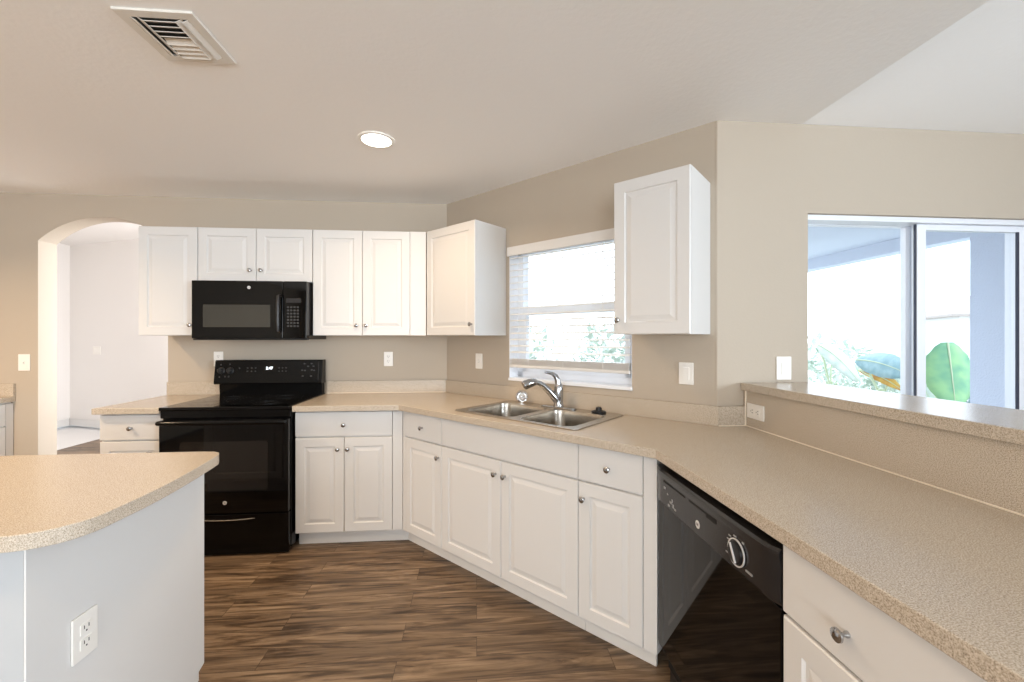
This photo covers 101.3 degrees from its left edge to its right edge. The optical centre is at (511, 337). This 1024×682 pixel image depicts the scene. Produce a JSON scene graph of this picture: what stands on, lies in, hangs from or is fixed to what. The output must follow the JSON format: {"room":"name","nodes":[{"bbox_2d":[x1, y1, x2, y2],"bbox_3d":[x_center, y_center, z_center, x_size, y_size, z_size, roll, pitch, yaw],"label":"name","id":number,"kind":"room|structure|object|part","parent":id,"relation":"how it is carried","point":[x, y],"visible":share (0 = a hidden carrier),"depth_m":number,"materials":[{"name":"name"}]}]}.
{"room":"kitchen","nodes":[
{"label":"kitchen","id":0,"kind":"room"},
{"bbox_2d":[57,243,69,419],"bbox_3d":[-6.850,-0.042,5.049,0.195,2.790,3.989,0,0,-5],"label":"wall","id":1,"kind":"structure","parent":0,"point":[63,251],"depth_m":6.43,"materials":[{"name":"white paint"}]},
{"bbox_2d":[57,418,68,427],"bbox_3d":[-6.722,1.298,4.787,0.015,0.110,3.433,0,0,-5],"label":"baseboard","id":2,"kind":"structure","parent":1,"relation":"attached to","point":[64,422],"depth_m":6.42,"materials":[{"name":"white wood"}]},
{"bbox_2d":[60,222,141,245],"bbox_3d":[-4.559,-1.477,5.292,5.000,0.080,4.089,0,0,-5],"label":"ceiling","id":3,"kind":"structure","parent":0,"point":[111,231],"depth_m":5.83,"materials":[{"name":"white paint"}]},
{"bbox_2d":[70,239,167,420],"bbox_3d":[-4.466,-0.042,5.878,5.200,2.790,0.150,0,0,17],"label":"wall","id":4,"kind":"structure","parent":0,"point":[130,366],"depth_m":6.28,"materials":[{"name":"white paint"}]},
{"bbox_2d":[69,418,99,427],"bbox_3d":[-4.491,1.298,5.798,5.200,0.110,0.014,0,0,17],"label":"baseboard","id":5,"kind":"structure","parent":4,"relation":"attached to","point":[72,421],"depth_m":6.41,"materials":[{"name":"white wood"}]},
{"bbox_2d":[93,346,100,354],"bbox_3d":[-6.276,0.188,6.348,0.170,0.120,0.009,0,0,17],"label":"light switch","id":6,"kind":"object","parent":4,"relation":"attached to","point":[96,350],"visible":1,"depth_m":6.34,"materials":[{"name":"white plastic"}]},
{"bbox_2d":[0,192,446,455],"bbox_3d":[-2.564,0.130,3.336,4.064,2.447,0.144,0,0,-5],"label":"wall","id":7,"kind":"structure","parent":0,"point":[32,225],"depth_m":3.27,"materials":[{"name":"beige paint"}]},
{"bbox_2d":[18,354,29,370],"bbox_3d":[-3.676,0.184,3.161,0.080,0.125,0.018,0,0,-5],"label":"light switch","id":8,"kind":"object","parent":7,"relation":"attached to","point":[23,359],"visible":1,"depth_m":3.16,"materials":[{"name":"white plastic"}]},
{"bbox_2d":[139,226,197,335],"bbox_3d":[-2.437,-0.402,3.101,0.392,0.767,0.342,0,0,-5],"label":"upper cabinet","id":9,"kind":"object","parent":7,"relation":"attached to","point":[168,256],"visible":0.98,"depth_m":2.96,"materials":[{"name":"white wood"}]},
{"bbox_2d":[167,382,219,394],"bbox_3d":[-2.467,0.390,3.261,0.390,0.098,0.018,0,0,-5],"label":"backsplash","id":10,"kind":"structure","parent":7,"relation":"attached to","point":[173,388],"depth_m":3.25,"materials":[{"name":"laminate"}]},
{"bbox_2d":[214,352,222,365],"bbox_3d":[-2.293,0.163,3.282,0.070,0.115,0.008,0,0,-5],"label":"wall outlet","id":11,"kind":"object","parent":7,"relation":"attached to","point":[217,355],"visible":0.7,"depth_m":3.28,"materials":[{"name":"white plastic"}]},
{"bbox_2d":[198,227,312,283],"bbox_3d":[-1.849,-0.595,3.150,0.783,0.382,0.342,0,0,-5],"label":"upper cabinet","id":12,"kind":"object","parent":7,"relation":"attached to","point":[224,254],"visible":0.94,"depth_m":3.01,"materials":[{"name":"white wood"}]},
{"bbox_3d":[-2.031,-0.595,3.002,0.392,0.382,0.019,0,0,-5],"label":"door","id":13,"kind":"part","parent":12,"relation":"part of","materials":[{"name":"white wood"}]},
{"bbox_2d":[192,280,325,339],"bbox_3d":[-1.841,-0.192,3.097,0.764,0.413,0.448,0,0,-5],"label":"microwave","id":14,"kind":"object","parent":12,"relation":"attached to","point":[221,310],"visible":1,"depth_m":2.92,"materials":[{"name":"black metal"}]},
{"bbox_3d":[-1.908,-0.198,2.940,0.604,0.401,0.046,0,0,-5],"label":"door","id":15,"kind":"part","parent":14,"relation":"part of","materials":[{"name":"black glass"}]},
{"bbox_3d":[-1.620,-0.172,2.918,0.026,0.268,0.054,0,0,-5],"label":"handle","id":16,"kind":"part","parent":14,"relation":"part of","materials":[{"name":"black plastic"}]},
{"bbox_3d":[-1.526,-0.198,2.973,0.158,0.401,0.046,0,0,-5],"label":"control panel","id":17,"kind":"part","parent":14,"relation":"part of","materials":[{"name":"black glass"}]},
{"bbox_3d":[-1.641,-0.595,3.035,0.386,0.382,0.019,0,0,-5],"label":"door","id":18,"kind":"part","parent":12,"relation":"part of","materials":[{"name":"white wood"}]},
{"bbox_2d":[313,230,426,335],"bbox_3d":[-1.052,-0.402,3.217,0.809,0.767,0.342,0,0,-5],"label":"upper cabinet","id":19,"kind":"object","parent":7,"relation":"attached to","point":[366,283],"visible":1,"depth_m":3.08,"materials":[{"name":"white wood"}]},
{"bbox_3d":[-1.270,-0.402,3.066,0.348,0.767,0.019,0,0,-5],"label":"door","id":20,"kind":"part","parent":19,"relation":"part of","materials":[{"name":"white wood"}]},
{"bbox_3d":[-0.924,-0.402,3.095,0.340,0.767,0.019,0,0,-5],"label":"door","id":21,"kind":"part","parent":19,"relation":"part of","materials":[{"name":"white wood"}]},
{"bbox_2d":[327,380,445,392],"bbox_3d":[-1.003,0.390,3.384,0.942,0.098,0.018,0,0,-5],"label":"backsplash","id":22,"kind":"structure","parent":7,"relation":"attached to","point":[365,385],"depth_m":3.38,"materials":[{"name":"laminate"}]},
{"bbox_2d":[384,352,392,365],"bbox_3d":[-0.998,0.169,3.391,0.070,0.115,0.008,0,0,-5],"label":"wall outlet","id":23,"kind":"object","parent":7,"relation":"attached to","point":[388,356],"visible":1,"depth_m":3.39,"materials":[{"name":"white plastic"}]},
{"bbox_2d":[57,425,669,681],"bbox_3d":[-0.861,1.422,1.884,11.800,0.080,12.100,0,0,-5],"label":"floor","id":24,"kind":"structure","parent":0,"point":[390,610],"depth_m":2.02,"materials":[{"name":"wood"}]},
{"bbox_2d":[0,402,12,455],"bbox_3d":[-4.027,0.930,2.879,0.664,0.904,0.512,0,0,-5],"label":"base cabinet","id":25,"kind":"object","parent":24,"relation":"on","point":[6,409],"visible":0.57,"depth_m":3.11,"materials":[{"name":"white wood"}]},
{"bbox_3d":[-3.733,0.569,2.877,0.019,0.159,0.457,0,0,-5],"label":"drawer","id":26,"kind":"part","parent":25,"relation":"part of","materials":[{"name":"white wood"}]},
{"bbox_3d":[-3.733,0.971,2.877,0.019,0.625,0.457,0,0,-5],"label":"door","id":27,"kind":"part","parent":25,"relation":"part of","materials":[{"name":"white wood"}]},
{"bbox_2d":[0,383,15,402],"bbox_3d":[-4.036,0.409,2.869,0.647,0.136,0.535,0,0,-5],"label":"countertop","id":28,"kind":"structure","parent":25,"relation":"on","point":[7,390],"depth_m":3.14,"materials":[{"name":"laminate"}]},
{"bbox_2d":[0,474,203,681],"bbox_3d":[-1.826,0.930,1.238,1.368,0.904,0.662,0,0,-5],"label":"kitchen island","id":29,"kind":"object","parent":24,"relation":"on","point":[143,571],"visible":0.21,"depth_m":1.21,"materials":[{"name":"white paint"}]},
{"bbox_3d":[-1.802,0.930,0.918,1.362,0.904,0.019,0,0,-5],"label":"panel","id":30,"kind":"part","parent":29,"relation":"part of","materials":[{"name":"grey paint"}]},
{"bbox_2d":[71,604,97,666],"bbox_3d":[-1.123,0.780,1.106,0.008,0.117,0.072,0,0,-5],"label":"wall outlet","id":31,"kind":"object","parent":29,"relation":"attached to","point":[84,628],"visible":1,"depth_m":1.10,"materials":[{"name":"white plastic"}]},
{"bbox_2d":[80,618,91,635],"bbox_3d":[-1.121,0.761,1.106,0.003,0.027,0.033,0,0,-5],"label":"receptacle","id":32,"kind":"object","parent":31,"relation":"attached to","point":[85,623],"depth_m":1.11,"materials":[{"name":"grey plastic"}]},
{"bbox_2d":[80,633,91,650],"bbox_3d":[-1.121,0.800,1.106,0.003,0.027,0.033,0,0,-5],"label":"receptacle","id":33,"kind":"object","parent":31,"relation":"attached to","point":[86,638],"depth_m":1.10,"materials":[{"name":"grey plastic"}]},
{"bbox_2d":[0,452,218,552],"bbox_3d":[-1.787,0.458,1.226,1.504,0.038,0.702,0,0,-5],"label":"island countertop","id":34,"kind":"structure","parent":29,"relation":"on","point":[46,500],"depth_m":1.23,"materials":[{"name":"stone"}]},
{"bbox_2d":[100,414,162,453],"bbox_3d":[-2.440,0.930,2.954,0.382,0.904,0.632,0,0,-5],"label":"base cabinet","id":35,"kind":"object","parent":24,"relation":"on","point":[119,433],"visible":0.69,"depth_m":2.67,"materials":[{"name":"white wood"}]},
{"bbox_3d":[-2.417,0.971,2.678,0.380,0.625,0.019,0,0,-5],"label":"door","id":36,"kind":"part","parent":35,"relation":"part of","materials":[{"name":"white wood"}]},
{"bbox_3d":[-2.417,0.569,2.678,0.380,0.159,0.019,0,0,-5],"label":"drawer","id":37,"kind":"part","parent":35,"relation":"part of","materials":[{"name":"white wood"}]},
{"bbox_2d":[91,382,219,414],"bbox_3d":[-2.443,0.409,2.947,0.395,0.136,0.647,0,0,-5],"label":"countertop","id":38,"kind":"structure","parent":35,"relation":"on","point":[177,392],"depth_m":3.00,"materials":[{"name":"laminate"}]},
{"bbox_2d":[155,359,325,554],"bbox_3d":[-1.843,0.776,2.950,0.791,1.213,0.706,0,0,-5],"label":"range","id":39,"kind":"object","parent":24,"relation":"on","point":[249,496],"visible":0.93,"depth_m":2.67,"materials":[{"name":"black metal"}]},
{"bbox_3d":[-1.816,0.530,2.627,0.767,0.031,0.059,0,0,-5],"label":"handle","id":40,"kind":"part","parent":39,"relation":"part of","materials":[{"name":"black metal"}]},
{"bbox_3d":[-2.209,0.248,3.182,0.052,0.052,0.034,0,0,-5],"label":"control knob","id":41,"kind":"part","parent":39,"relation":"part of","materials":[{"name":"black plastic"}]},
{"bbox_3d":[-1.820,0.814,2.673,0.777,0.593,0.038,0,0,-5],"label":"oven door","id":42,"kind":"part","parent":39,"relation":"part of","materials":[{"name":"black glass"}]},
{"bbox_3d":[-1.821,0.483,2.682,0.783,0.049,0.021,0,0,-5],"label":"rail","id":43,"kind":"part","parent":39,"relation":"part of","materials":[{"name":"black metal"}]},
{"bbox_3d":[-1.818,1.150,2.655,0.370,0.015,0.007,0,0,-5],"label":"drawer pull","id":44,"kind":"part","parent":39,"relation":"part of","materials":[{"name":"silver metal"}]},
{"bbox_3d":[-2.143,0.248,3.187,0.052,0.052,0.034,0,0,-5],"label":"control knob","id":45,"kind":"part","parent":39,"relation":"part of","materials":[{"name":"black plastic"}]},
{"bbox_2d":[159,393,324,410],"bbox_3d":[-1.846,0.446,2.979,0.785,0.022,0.648,0,0,-5],"label":"cooktop","id":46,"kind":"object","parent":39,"relation":"in","point":[223,401],"depth_m":2.84,"materials":[{"name":"black glass"}]},
{"bbox_3d":[-1.820,1.244,2.675,0.777,0.254,0.034,0,0,-5],"label":"storage drawer","id":47,"kind":"part","parent":39,"relation":"part of","materials":[{"name":"black metal"}]},
{"bbox_2d":[219,363,314,377],"bbox_3d":[-1.874,0.247,3.222,0.702,0.108,0.015,0,0,-5],"label":"print","id":48,"kind":"object","parent":39,"relation":"attached to","point":[226,370],"depth_m":3.22,"materials":[{"name":"grey"}]},
{"bbox_3d":[-1.869,0.261,3.256,0.791,0.183,0.092,0,0,-5],"label":"control panel","id":49,"kind":"part","parent":39,"relation":"part of","materials":[{"name":"black plastic"}]},
{"bbox_2d":[295,410,407,543],"bbox_3d":[-1.088,0.930,3.068,0.720,0.904,0.632,0,0,-5],"label":"base cabinet","id":50,"kind":"object","parent":24,"relation":"on","point":[349,464],"visible":0.98,"depth_m":2.79,"materials":[{"name":"white wood"}]},
{"bbox_3d":[-1.267,0.971,2.775,0.310,0.625,0.019,0,0,-5],"label":"door","id":51,"kind":"part","parent":50,"relation":"part of","materials":[{"name":"white wood"}]},
{"bbox_3d":[-1.111,0.569,2.788,0.624,0.159,0.019,0,0,-5],"label":"drawer","id":52,"kind":"part","parent":50,"relation":"part of","materials":[{"name":"white wood"}]},
{"bbox_3d":[-0.955,0.971,2.801,0.310,0.625,0.019,0,0,-5],"label":"door","id":53,"kind":"part","parent":50,"relation":"part of","materials":[{"name":"white wood"}]},
{"bbox_2d":[292,380,1023,681],"bbox_3d":[0.136,0.370,2.139,1.498,0.214,3.970,0,0,-43],"label":"countertop","id":54,"kind":"structure","parent":50,"relation":"on","point":[924,524],"depth_m":1.17,"materials":[{"name":"stone"}]},
{"bbox_2d":[455,400,622,429],"bbox_3d":[0.142,0.516,2.460,0.860,0.182,0.527,0,0,40],"label":"sink","id":55,"kind":"object","parent":54,"relation":"in","point":[527,412],"visible":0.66,"depth_m":2.50,"materials":[{"name":"silver metal"}]},
{"bbox_3d":[-0.029,0.518,2.558,0.376,0.166,0.394,0,0,40],"label":"bowl","id":56,"kind":"part","parent":55,"relation":"part of","materials":[{"name":"silver metal"}]},
{"bbox_2d":[516,390,527,401],"bbox_3d":[0.066,0.391,2.828,0.080,0.078,0.039,0,0,8],"label":"strainer","id":57,"kind":"object","parent":55,"relation":"on","point":[521,396],"visible":1,"depth_m":2.83,"materials":[{"name":"silver metal"}]},
{"bbox_3d":[0.280,0.518,2.297,0.346,0.166,0.394,0,0,40],"label":"bowl","id":58,"kind":"part","parent":55,"relation":"part of","materials":[{"name":"silver metal"}]},
{"bbox_2d":[591,407,605,413],"bbox_3d":[0.502,0.416,2.432,0.084,0.034,0.084,0,0,40],"label":"stopper","id":59,"kind":"object","parent":55,"relation":"on","point":[598,410],"visible":1,"depth_m":2.41,"materials":[{"name":"black rubber"}]},
{"bbox_2d":[521,371,576,409],"bbox_3d":[0.225,0.317,2.553,0.277,0.229,0.234,0,0,40],"label":"faucet","id":60,"kind":"object","parent":54,"relation":"on","point":[556,395],"visible":1,"depth_m":2.58,"materials":[{"name":"silver metal"}]},
{"bbox_3d":[0.224,0.335,2.595,0.163,0.156,0.046,0,0,-8],"label":"spout","id":61,"kind":"part","parent":60,"relation":"part of","materials":[{"name":"silver metal"}]},
{"bbox_3d":[0.255,0.249,2.596,0.107,0.092,0.039,0,0,-19],"label":"lever","id":62,"kind":"part","parent":60,"relation":"part of","materials":[{"name":"silver metal"}]},
{"bbox_3d":[0.289,0.428,2.609,0.250,0.008,0.056,0,0,40],"label":"plate","id":63,"kind":"part","parent":60,"relation":"part of","materials":[{"name":"silver metal"}]},
{"bbox_2d":[403,411,449,560],"bbox_3d":[-0.406,0.930,2.910,0.424,0.904,0.632,0,0,40],"label":"base cabinet","id":64,"kind":"object","parent":24,"relation":"on","point":[422,434],"visible":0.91,"depth_m":2.67,"materials":[{"name":"white wood"}]},
{"bbox_3d":[-0.565,0.569,2.682,0.370,0.159,0.019,0,0,40],"label":"drawer","id":65,"kind":"part","parent":64,"relation":"part of","materials":[{"name":"white wood"}]},
{"bbox_3d":[-0.565,0.971,2.682,0.370,0.625,0.019,0,0,40],"label":"door","id":66,"kind":"part","parent":64,"relation":"part of","materials":[{"name":"white wood"}]},
{"bbox_2d":[442,419,585,629],"bbox_3d":[0.122,0.930,2.463,0.958,0.904,0.632,0,0,40],"label":"base cabinet","id":67,"kind":"object","parent":24,"relation":"on","point":[510,503],"visible":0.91,"depth_m":2.18,"materials":[{"name":"white wood"}]},
{"bbox_3d":[-0.239,0.971,2.406,0.478,0.625,0.019,0,0,40],"label":"door","id":68,"kind":"part","parent":67,"relation":"part of","materials":[{"name":"white wood"}]},
{"bbox_3d":[-0.056,0.569,2.252,0.956,0.159,0.019,0,0,40],"label":"false drawer","id":69,"kind":"part","parent":67,"relation":"part of","materials":[{"name":"white wood"}]},
{"bbox_3d":[0.128,0.971,2.097,0.475,0.625,0.019,0,0,40],"label":"door","id":70,"kind":"part","parent":67,"relation":"part of","materials":[{"name":"white wood"}]},
{"bbox_2d":[578,445,662,665],"bbox_3d":[0.630,0.930,2.035,0.368,0.904,0.632,0,0,40],"label":"base cabinet","id":71,"kind":"object","parent":24,"relation":"on","point":[618,499],"visible":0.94,"depth_m":1.80,"materials":[{"name":"white wood"}]},
{"bbox_3d":[0.318,0.732,1.904,0.028,0.028,0.030,0,0,40],"label":"knob","id":72,"kind":"part","parent":71,"relation":"part of","materials":[{"name":"silver metal"}]},
{"bbox_3d":[0.413,0.572,1.824,0.028,0.028,0.030,0,0,40],"label":"knob","id":73,"kind":"part","parent":71,"relation":"part of","materials":[{"name":"silver metal"}]},
{"bbox_3d":[0.429,0.569,1.842,0.307,0.159,0.019,0,0,40],"label":"drawer","id":74,"kind":"part","parent":71,"relation":"part of","materials":[{"name":"white wood"}]},
{"bbox_3d":[0.429,0.971,1.842,0.307,0.625,0.019,0,0,40],"label":"door","id":75,"kind":"part","parent":71,"relation":"part of","materials":[{"name":"white wood"}]},
{"bbox_2d":[657,464,786,681],"bbox_3d":[0.907,0.934,1.373,0.648,0.897,0.684,0,0,-5],"label":"dishwasher","id":76,"kind":"object","parent":24,"relation":"on","point":[721,612],"visible":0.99,"depth_m":1.27,"materials":[{"name":"black metal"}]},
{"bbox_3d":[0.674,1.307,1.353,0.020,0.151,0.676,0,0,-5],"label":"kick panel","id":77,"kind":"part","parent":76,"relation":"part of","materials":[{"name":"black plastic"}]},
{"bbox_2d":[664,486,752,576],"bbox_3d":[0.601,0.585,1.344,0.002,0.080,0.514,0,0,-5],"label":"print","id":78,"kind":"object","parent":76,"relation":"attached to","point":[733,547],"depth_m":1.27,"materials":[{"name":"grey"}]},
{"bbox_3d":[0.627,0.577,1.349,0.064,0.140,0.684,0,0,-5],"label":"control panel","id":79,"kind":"part","parent":76,"relation":"part of","materials":[{"name":"black"}]},
{"bbox_2d":[783,545,986,681],"bbox_3d":[0.961,0.930,0.775,0.654,0.904,0.503,0,0,-5],"label":"base cabinet","id":80,"kind":"object","parent":24,"relation":"on","point":[832,633],"visible":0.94,"depth_m":0.83,"materials":[{"name":"white wood"}]},
{"bbox_3d":[0.674,0.971,0.751,0.019,0.625,0.501,0,0,-5],"label":"door","id":81,"kind":"part","parent":80,"relation":"part of","materials":[{"name":"white wood"}]},
{"bbox_3d":[0.644,0.581,0.823,0.030,0.028,0.028,0,0,-5],"label":"knob","id":82,"kind":"part","parent":80,"relation":"part of","materials":[{"name":"silver metal"}]},
{"bbox_2d":[0,0,988,203],"bbox_3d":[-1.297,-1.134,-0.397,5.962,0.080,7.627,0,0,-5],"label":"ceiling","id":83,"kind":"structure","parent":0,"point":[474,97],"depth_m":1.81,"materials":[{"name":"white paint"}]},
{"bbox_2d":[110,6,235,63],"bbox_3d":[-1.208,-1.084,1.524,0.255,0.018,0.264,0,0,-5],"label":"ceiling vent","id":84,"kind":"object","parent":83,"relation":"in","point":[177,35],"visible":1,"depth_m":1.50,"materials":[{"name":"white metal"}]},
{"bbox_2d":[358,131,394,147],"bbox_3d":[-0.747,-1.090,2.316,0.196,0.008,0.196,0,0,-5],"label":"recessed light","id":85,"kind":"object","parent":83,"relation":"in","point":[375,139],"visible":1,"depth_m":2.30,"materials":[{"name":"white plastic"}]},
{"bbox_2d":[447,120,718,405],"bbox_3d":[0.317,0.130,2.843,2.062,2.447,0.206,0,0,40],"label":"wall","id":86,"kind":"structure","parent":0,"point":[576,199],"depth_m":2.52,"materials":[{"name":"beige paint"}]},
{"bbox_2d":[427,219,505,335],"bbox_3d":[-0.348,-0.402,3.051,0.508,0.767,0.342,0,0,40],"label":"upper cabinet","id":87,"kind":"object","parent":86,"relation":"attached to","point":[466,261],"visible":1,"depth_m":2.92,"materials":[{"name":"white wood"}]},
{"bbox_3d":[-0.433,-0.402,2.950,0.505,0.767,0.019,0,0,40],"label":"door","id":88,"kind":"part","parent":87,"relation":"part of","materials":[{"name":"white wood"}]},
{"bbox_2d":[476,353,481,368],"bbox_3d":[-0.255,0.175,3.187,0.070,0.115,0.018,0,0,40],"label":"light switch","id":89,"kind":"object","parent":86,"relation":"attached to","point":[478,356],"visible":1,"depth_m":3.18,"materials":[{"name":"white plastic"}]},
{"bbox_2d":[507,228,631,373],"bbox_3d":[0.340,-0.218,2.715,0.927,0.853,0.072,0,0,40],"label":"window blind","id":90,"kind":"object","parent":86,"relation":"attached to","point":[607,234],"visible":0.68,"depth_m":2.68,"materials":[{"name":"white plastic"}]},
{"bbox_3d":[0.345,0.198,2.722,0.905,0.021,0.052,0,0,40],"label":"rail","id":91,"kind":"part","parent":90,"relation":"part of","materials":[{"name":"white plastic"}]},
{"bbox_2d":[508,239,631,390],"bbox_3d":[0.384,-0.173,2.761,0.929,0.948,0.175,0,0,40],"label":"window","id":92,"kind":"structure","parent":86,"relation":"attached to","point":[616,381],"depth_m":2.93,"materials":[{"name":"white plastic"}]},
{"bbox_3d":[0.411,-0.195,2.794,0.825,0.062,0.070,0,0,40],"label":"meeting rail","id":93,"kind":"part","parent":92,"relation":"part of","materials":[{"name":"white plastic"}]},
{"bbox_3d":[0.361,0.291,2.735,0.929,0.020,0.105,0,0,40],"label":"sill","id":94,"kind":"part","parent":92,"relation":"part of","materials":[{"name":"white plastic"}]},
{"bbox_3d":[0.402,0.023,2.783,0.825,0.429,0.038,0,0,40],"label":"sash","id":95,"kind":"part","parent":92,"relation":"part of","materials":[{"name":"white plastic"}]},
{"bbox_2d":[446,380,717,425],"bbox_3d":[0.247,0.390,2.761,2.057,0.098,0.019,0,0,40],"label":"backsplash","id":96,"kind":"structure","parent":86,"relation":"attached to","point":[667,410],"depth_m":2.47,"materials":[{"name":"laminate"}]},
{"bbox_2d":[614,164,709,334],"bbox_3d":[0.752,-0.402,2.123,0.377,0.767,0.342,0,0,40],"label":"upper cabinet","id":97,"kind":"object","parent":86,"relation":"attached to","point":[662,219],"visible":1,"depth_m":2.01,"materials":[{"name":"white wood"}]},
{"bbox_2d":[679,362,692,384],"bbox_3d":[0.914,0.186,2.206,0.074,0.115,0.009,0,0,40],"label":"light switch","id":98,"kind":"object","parent":86,"relation":"attached to","point":[685,369],"visible":1,"depth_m":2.20,"materials":[{"name":"white plastic"}]},
{"bbox_2d":[808,227,926,258],"bbox_3d":[3.026,-1.247,5.185,3.700,0.080,5.373,0,0,-5],"label":"ceiling","id":99,"kind":"structure","parent":0,"point":[822,241],"depth_m":5.09,"materials":[{"name":"white paint"}]},
{"bbox_2d":[808,232,969,271],"bbox_3d":[4.679,-1.127,6.180,0.200,0.160,3.668,0,0,-5],"label":"beam","id":100,"kind":"structure","parent":99,"relation":"attached to","point":[933,239],"depth_m":5.39,"materials":[{"name":"white paint"}]},
{"bbox_2d":[719,120,1023,405],"bbox_3d":[3.015,0.130,2.378,3.993,2.447,0.200,0,0,-5],"label":"wall","id":101,"kind":"structure","parent":0,"point":[772,176],"depth_m":2.15,"materials":[{"name":"beige paint"}]},
{"bbox_2d":[718,406,744,425],"bbox_3d":[1.097,0.390,2.105,0.142,0.098,0.018,0,0,-5],"label":"backsplash","id":102,"kind":"structure","parent":101,"relation":"attached to","point":[727,415],"depth_m":2.10,"materials":[{"name":"laminate"}]},
{"bbox_2d":[776,357,790,379],"bbox_3d":[1.382,0.153,2.135,0.080,0.118,0.009,0,0,-5],"label":"light switch","id":103,"kind":"object","parent":101,"relation":"attached to","point":[783,364],"visible":1,"depth_m":2.13,"materials":[{"name":"white plastic"}]},
{"bbox_2d":[808,214,1023,409],"bbox_3d":[2.435,0.357,2.309,1.860,1.993,0.120,0,0,-5],"label":"door","id":104,"kind":"structure","parent":101,"relation":"in","point":[913,230],"depth_m":2.30,"materials":[{"name":"silver metal"}]},
{"bbox_3d":[1.867,0.356,2.291,0.700,1.934,0.030,0,0,-5],"label":"panel frame","id":105,"kind":"part","parent":104,"relation":"part of","materials":[{"name":"silver metal"}]},
{"bbox_3d":[2.507,0.356,2.295,0.678,1.934,0.030,0,0,-5],"label":"panel frame","id":106,"kind":"part","parent":104,"relation":"part of","materials":[{"name":"silver metal"}]},
{"bbox_3d":[3.058,0.356,2.391,0.525,1.934,0.030,0,0,-5],"label":"panel frame","id":107,"kind":"part","parent":104,"relation":"part of","materials":[{"name":"silver metal"}]},
{"bbox_2d":[802,0,1023,133],"bbox_3d":[3.494,-1.519,-0.651,3.545,0.950,6.317,0,0,-5],"label":"ceiling","id":108,"kind":"structure","parent":0,"point":[969,76],"depth_m":1.94,"materials":[{"name":"white paint"}]},
{"bbox_2d":[970,233,1004,406],"bbox_3d":[4.904,0.123,3.502,0.200,2.660,1.703,0,0,-5],"label":"wall","id":109,"kind":"structure","parent":0,"point":[987,250],"depth_m":4.18,"materials":[{"name":"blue paint"}]},
{"bbox_3d":[1.397,0.809,1.079,0.260,1.089,2.116,0,0,-5],"label":"wall","id":110,"kind":"structure","parent":0,"visible":0},
{"bbox_2d":[741,382,1023,445],"bbox_3d":[1.425,0.243,1.105,0.375,0.038,2.064,0,0,-5],"label":"bar ledge","id":111,"kind":"object","parent":110,"relation":"on","point":[1003,424],"visible":1,"depth_m":1.38,"materials":[{"name":"laminate"}]},
{"bbox_2d":[744,391,1023,513],"bbox_3d":[1.241,0.351,1.320,0.010,0.176,1.603,0,0,-5],"label":"backsplash","id":112,"kind":"structure","parent":110,"relation":"attached to","point":[991,471],"depth_m":1.30,"materials":[{"name":"stone"}]},
{"bbox_2d":[747,403,763,421],"bbox_3d":[1.172,0.356,2.024,0.008,0.072,0.122,0,0,-5],"label":"wall outlet","id":113,"kind":"object","parent":112,"relation":"attached to","point":[754,411],"visible":1,"depth_m":2.02,"materials":[{"name":"white plastic"}]},
{"label":"outside","id":114,"kind":"structure","parent":0,"visible":0},
{"bbox_2d":[529,346,967,400],"bbox_3d":[11.917,1.538,37.288,90.000,0.130,67.683,0,0,-5],"label":"ground","id":115,"kind":"structure","parent":114,"point":[896,351],"depth_m":37.61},
{"bbox_2d":[529,325,558,359],"bbox_3d":[0.005,0.566,8.180,1.932,1.821,1.801,0,0,-5],"label":"shrub","id":116,"kind":"object","parent":115,"relation":"on","point":[531,329],"visible":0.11,"depth_m":8.05,"materials":[{"name":"green plant"}]},
{"bbox_2d":[570,320,624,362],"bbox_3d":[1.690,0.551,7.800,1.267,1.848,1.409,0,0,-5],"label":"shrub","id":117,"kind":"object","parent":115,"relation":"on","point":[589,328],"visible":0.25,"depth_m":7.66,"materials":[{"name":"green plant"}]},
{"bbox_2d":[816,344,860,386],"bbox_3d":[5.816,0.792,7.515,0.636,1.367,0.833,0,0,39],"label":"banana plant","id":118,"kind":"object","parent":115,"relation":"on","point":[833,356],"visible":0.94,"depth_m":7.30,"materials":[{"name":"green plant"}]},
{"bbox_2d":[808,328,873,385],"bbox_3d":[7.758,0.612,10.295,2.145,1.732,1.966,0,0,-5],"label":"shrub","id":119,"kind":"object","parent":115,"relation":"on","point":[846,350],"visible":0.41,"depth_m":10.05,"materials":[{"name":"green plant"}]},
{"bbox_2d":[838,352,899,393],"bbox_3d":[6.958,0.867,7.907,1.406,1.220,1.352,0,0,-5],"label":"shrub","id":120,"kind":"object","parent":115,"relation":"on","point":[867,380],"visible":0.2,"depth_m":7.91,"materials":[{"name":"green plant"}]},
{"bbox_2d":[855,352,934,397],"bbox_3d":[5.698,0.847,6.283,0.475,1.256,1.224,0,0,10],"label":"banana plant","id":121,"kind":"object","parent":115,"relation":"on","point":[884,368],"visible":0.63,"depth_m":6.30,"materials":[{"name":"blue plant"}]},
{"bbox_2d":[926,342,969,401],"bbox_3d":[5.745,0.763,5.482,0.787,1.423,0.443,0,0,-35],"label":"banana plant","id":122,"kind":"object","parent":115,"relation":"on","point":[947,364],"visible":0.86,"depth_m":5.30,"materials":[{"name":"green plant"}]},
{"bbox_2d":[926,296,969,358],"bbox_3d":[35.561,-1.027,28.564,11.200,5.000,8.200,0,0,27],"label":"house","id":123,"kind":"structure","parent":115,"relation":"on","point":[950,322],"depth_m":29.10,"materials":[{"name":"white"}]}
]}

